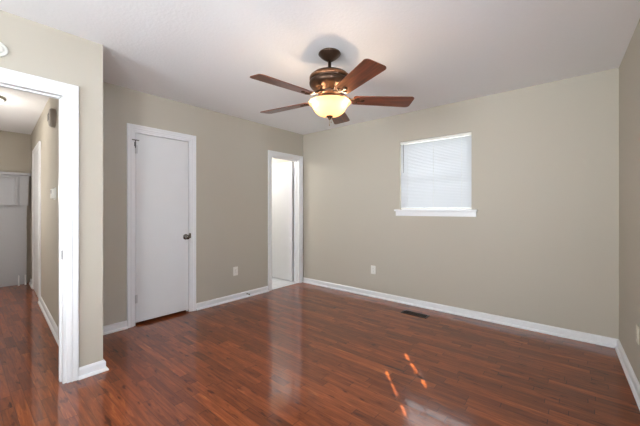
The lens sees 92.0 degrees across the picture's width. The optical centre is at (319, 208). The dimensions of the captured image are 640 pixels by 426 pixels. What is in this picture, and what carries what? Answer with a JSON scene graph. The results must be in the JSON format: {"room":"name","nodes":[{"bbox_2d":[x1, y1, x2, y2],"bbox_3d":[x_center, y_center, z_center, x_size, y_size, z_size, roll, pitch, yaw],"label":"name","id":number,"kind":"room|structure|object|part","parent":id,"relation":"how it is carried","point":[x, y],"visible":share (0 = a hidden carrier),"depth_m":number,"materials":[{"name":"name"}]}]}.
{"room":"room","nodes":[
{"label":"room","id":0,"kind":"room"},
{"bbox_2d":[0,131,30,282],"bbox_3d":[-5.353,-0.010,4.704,0.350,2.440,1.450,0,0,40],"label":"wall","id":1,"kind":"structure","parent":0,"point":[15,148],"depth_m":5.01,"materials":[{"name":"paint"}]},
{"bbox_2d":[31,98,57,326],"bbox_3d":[-3.379,-0.010,3.875,4.463,2.440,0.225,0,0,45],"label":"wall","id":2,"kind":"structure","parent":0,"point":[48,136],"depth_m":3.46,"materials":[{"name":"paint"}]},
{"bbox_2d":[32,141,40,297],"bbox_3d":[-3.997,0.164,4.352,1.004,2.092,0.022,0,0,43],"label":"door","id":3,"kind":"structure","parent":2,"relation":"in","point":[36,153],"depth_m":4.33,"materials":[{"name":"white paint"}]},
{"bbox_3d":[-3.993,0.189,4.356,0.880,2.018,0.009,0,0,43],"label":"panel","id":4,"kind":"part","parent":3,"relation":"part of","materials":[{"name":"white paint"}]},
{"bbox_2d":[29,279,58,345],"bbox_3d":[-3.267,1.171,3.655,3.996,0.078,0.030,0,0,43],"label":"baseboard","id":5,"kind":"structure","parent":2,"relation":"attached to","point":[54,329],"depth_m":3.30,"materials":[{"name":"white wood"}]},
{"bbox_2d":[48,108,56,127],"bbox_3d":[-2.671,-0.908,3.075,0.210,0.184,0.054,0,0,43],"label":"door chime","id":6,"kind":"object","parent":2,"relation":"attached to","point":[52,115],"visible":1,"depth_m":3.02,"materials":[{"name":"beige plastic"}]},
{"bbox_2d":[50,187,55,199],"bbox_3d":[-2.650,-0.152,3.068,0.144,0.120,0.033,0,0,43],"label":"thermostat","id":7,"kind":"object","parent":2,"relation":"attached to","point":[52,191],"visible":1,"depth_m":3.03,"materials":[{"name":"white plastic"}]},
{"bbox_2d":[0,10,102,366],"bbox_3d":[-2.228,-0.010,1.702,0.120,2.440,1.715,0,0,40],"label":"wall","id":8,"kind":"structure","parent":0,"point":[34,48],"depth_m":2.23,"materials":[{"name":"paint"}]},
{"bbox_2d":[0,42,7,56],"bbox_3d":[-1.973,-0.982,1.890,0.026,0.094,0.094,0,0,40],"label":"smoke detector","id":9,"kind":"object","parent":8,"relation":"attached to","point":[3,49],"visible":1,"depth_m":1.91,"materials":[{"name":"white plastic"}]},
{"bbox_2d":[0,67,78,383],"bbox_3d":[-2.102,0.170,1.835,0.140,2.081,1.052,0,0,40],"label":"door frame","id":10,"kind":"structure","parent":8,"relation":"in","point":[67,94],"depth_m":2.15,"materials":[{"name":"white wood"}]},
{"bbox_2d":[78,360,108,379],"bbox_3d":[-2.161,1.171,1.665,0.030,0.078,1.745,0,0,40],"label":"baseboard","id":11,"kind":"structure","parent":8,"relation":"attached to","point":[98,367],"depth_m":2.25,"materials":[{"name":"white wood"}]},
{"bbox_2d":[58,82,302,339],"bbox_3d":[-1.336,-0.010,3.975,0.120,2.440,3.125,0,0,40],"label":"wall","id":12,"kind":"structure","parent":0,"point":[232,152],"depth_m":3.83,"materials":[{"name":"paint"}]},
{"bbox_2d":[127,123,195,327],"bbox_3d":[-1.748,0.169,3.438,0.186,2.082,0.734,0,0,40],"label":"door","id":13,"kind":"structure","parent":12,"relation":"in","point":[161,164],"depth_m":3.39,"materials":[{"name":"white paint"}]},
{"bbox_3d":[-1.544,0.325,3.587,0.068,0.066,0.066,0,0,40],"label":"knob","id":14,"kind":"part","parent":13,"relation":"part of","materials":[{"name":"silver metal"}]},
{"bbox_2d":[103,286,268,334],"bbox_3d":[-1.489,1.171,3.679,0.030,0.078,2.255,0,0,40],"label":"baseboard","id":15,"kind":"structure","parent":12,"relation":"attached to","point":[119,326],"depth_m":3.88,"materials":[{"name":"white wood"}]},
{"bbox_2d":[233,267,237,275],"bbox_3d":[-1.127,0.830,4.122,0.008,0.116,0.072,0,0,40],"label":"wall outlet","id":16,"kind":"object","parent":12,"relation":"attached to","point":[235,269],"visible":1,"depth_m":4.12,"materials":[{"name":"white plastic"}]},
{"bbox_2d":[268,150,302,290],"bbox_3d":[-0.814,0.171,5.072,0.778,2.078,0.736,0,0,40],"label":"door","id":17,"kind":"structure","parent":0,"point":[281,263],"depth_m":5.14,"materials":[{"name":"white paint"}]},
{"bbox_3d":[-0.694,0.205,5.331,0.626,1.981,0.034,0,0,40],"label":"panel","id":18,"kind":"part","parent":17,"relation":"part of","materials":[{"name":"white paint"}]},
{"bbox_2d":[0,277,639,425],"bbox_3d":[-1.683,1.268,3.217,7.970,0.124,4.970,0,0,40],"label":"floor","id":19,"kind":"structure","parent":0,"point":[298,354],"depth_m":2.30,"materials":[{"name":"red wood"}]},
{"bbox_2d":[0,171,30,286],"bbox_3d":[-5.171,0.318,4.516,0.160,1.785,1.380,0,0,40],"label":"door","id":20,"kind":"structure","parent":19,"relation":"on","point":[14,186],"depth_m":4.88,"materials":[{"name":"grey paint"}]},
{"bbox_3d":[-5.144,-0.285,4.483,0.045,0.466,1.085,0,0,40],"label":"panel moulding","id":21,"kind":"part","parent":20,"relation":"part of","materials":[{"name":"grey paint"}]},
{"bbox_2d":[18,275,25,285],"bbox_3d":[-4.736,1.129,4.913,0.024,0.162,0.101,0,0,40],"label":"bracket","id":22,"kind":"object","parent":19,"relation":"on","point":[18,275],"visible":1,"depth_m":4.89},
{"bbox_2d":[401,310,429,317],"bbox_3d":[1.093,1.208,3.554,0.300,0.004,0.115,0,0,40],"label":"floor vent","id":23,"kind":"object","parent":19,"relation":"in","point":[404,311],"visible":1,"depth_m":3.54,"materials":[{"name":"brown metal"}]},
{"bbox_2d":[0,0,639,134],"bbox_3d":[-1.683,-1.280,3.217,7.970,0.100,4.970,0,0,40],"label":"ceiling","id":24,"kind":"structure","parent":0,"point":[205,54],"depth_m":2.31,"materials":[{"name":"paint"}]},
{"bbox_2d":[0,96,5,103],"bbox_3d":[-3.610,-1.177,3.350,0.296,0.105,0.296,0,0,40],"label":"hall ceiling light","id":25,"kind":"object","parent":24,"relation":"attached to","point":[2,99],"visible":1,"depth_m":3.40,"materials":[{"name":"white glass"}]},
{"bbox_2d":[250,48,413,125],"bbox_3d":[0.043,-0.941,2.432,1.289,0.578,1.286,0,0,40],"label":"ceiling fan","id":26,"kind":"object","parent":24,"relation":"hanging from","point":[330,83],"visible":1,"depth_m":2.33,"materials":[{"name":"brown wood"}]},
{"bbox_3d":[-0.245,-0.863,2.155,0.483,0.034,0.156,0,0,-41],"label":"fan blade","id":27,"kind":"part","parent":26,"relation":"part of","materials":[{"name":"brown wood"}]},
{"bbox_3d":[-0.291,-0.863,2.655,0.483,0.034,0.156,0,0,31],"label":"fan blade","id":28,"kind":"part","parent":26,"relation":"part of","materials":[{"name":"brown wood"}]},
{"bbox_3d":[-0.057,-0.883,2.321,0.207,0.073,0.081,0,0,-41],"label":"blade arm","id":29,"kind":"part","parent":26,"relation":"part of","materials":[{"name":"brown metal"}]},
{"bbox_3d":[0.076,-0.785,2.436,0.332,0.110,0.332,0,0,40],"label":"lamp shade","id":30,"kind":"part","parent":26,"relation":"part of","materials":[{"name":"white glass"}]},
{"bbox_3d":[0.145,-0.883,2.274,0.081,0.073,0.207,0,0,-23],"label":"blade arm","id":31,"kind":"part","parent":26,"relation":"part of","materials":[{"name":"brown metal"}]},
{"bbox_3d":[0.170,-0.863,2.852,0.156,0.034,0.483,0,0,13],"label":"fan blade","id":32,"kind":"part","parent":26,"relation":"part of","materials":[{"name":"brown wood"}]},
{"bbox_3d":[0.251,-0.883,2.452,0.207,0.073,0.081,0,0,-5],"label":"blade arm","id":33,"kind":"part","parent":26,"relation":"part of","materials":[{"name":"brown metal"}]},
{"bbox_3d":[0.244,-0.863,2.044,0.156,0.034,0.483,0,0,-23],"label":"fan blade","id":34,"kind":"part","parent":26,"relation":"part of","materials":[{"name":"brown wood"}]},
{"bbox_3d":[0.500,-0.863,2.475,0.483,0.034,0.156,0,0,-5],"label":"fan blade","id":35,"kind":"part","parent":26,"relation":"part of","materials":[{"name":"brown wood"}]},
{"bbox_2d":[272,68,618,338],"bbox_3d":[0.554,-0.010,4.499,5.725,2.440,0.120,0,0,40],"label":"wall","id":36,"kind":"structure","parent":0,"point":[541,244],"depth_m":3.29,"materials":[{"name":"paint"}]},
{"bbox_2d":[371,265,375,273],"bbox_3d":[0.734,0.839,4.263,0.072,0.116,0.008,0,0,40],"label":"wall outlet","id":37,"kind":"object","parent":36,"relation":"attached to","point":[373,268],"visible":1,"depth_m":4.26,"materials":[{"name":"white plastic"}]},
{"bbox_2d":[394,135,477,216],"bbox_3d":[1.392,-0.390,3.765,0.988,0.955,0.156,0,0,40],"label":"window","id":38,"kind":"structure","parent":36,"relation":"in","point":[399,212],"depth_m":3.69,"materials":[{"name":"white wood"}]},
{"bbox_2d":[400,132,471,208],"bbox_3d":[1.379,-0.432,3.750,0.856,0.865,0.046,0,0,40],"label":"window blind","id":39,"kind":"object","parent":38,"relation":"attached to","point":[437,174],"visible":0.97,"depth_m":3.72,"materials":[{"name":"white plastic"}]},
{"bbox_3d":[1.382,-0.007,3.754,0.854,0.014,0.022,0,0,40],"label":"rail","id":40,"kind":"part","parent":39,"relation":"part of","materials":[{"name":"white plastic"}]},
{"bbox_3d":[1.377,0.017,3.748,0.988,0.022,0.111,0,0,40],"label":"sill","id":41,"kind":"part","parent":38,"relation":"part of","materials":[{"name":"white wood"}]},
{"bbox_2d":[303,277,617,347],"bbox_3d":[1.150,1.171,3.896,3.775,0.078,0.030,0,0,40],"label":"baseboard","id":42,"kind":"structure","parent":36,"relation":"attached to","point":[546,329],"depth_m":3.36,"materials":[{"name":"white wood"}]},
{"bbox_2d":[619,19,639,383],"bbox_3d":[1.198,-0.010,0.777,0.120,2.440,4.735,0,0,38],"label":"wall","id":43,"kind":"structure","parent":0,"point":[629,68],"depth_m":2.29,"materials":[{"name":"paint"}]},
{"bbox_2d":[615,339,639,409],"bbox_3d":[1.139,1.171,0.823,0.030,0.078,4.735,0,0,38],"label":"baseboard","id":44,"kind":"structure","parent":43,"relation":"attached to","point":[631,377],"depth_m":2.20,"materials":[{"name":"white wood"}]},
{"bbox_2d":[636,324,638,344],"bbox_3d":[2.095,0.827,2.040,0.008,0.116,0.072,0,0,38],"label":"wall outlet","id":45,"kind":"object","parent":43,"relation":"attached to","point":[637,327],"visible":1,"depth_m":2.02,"materials":[{"name":"beige plastic"}]}
]}

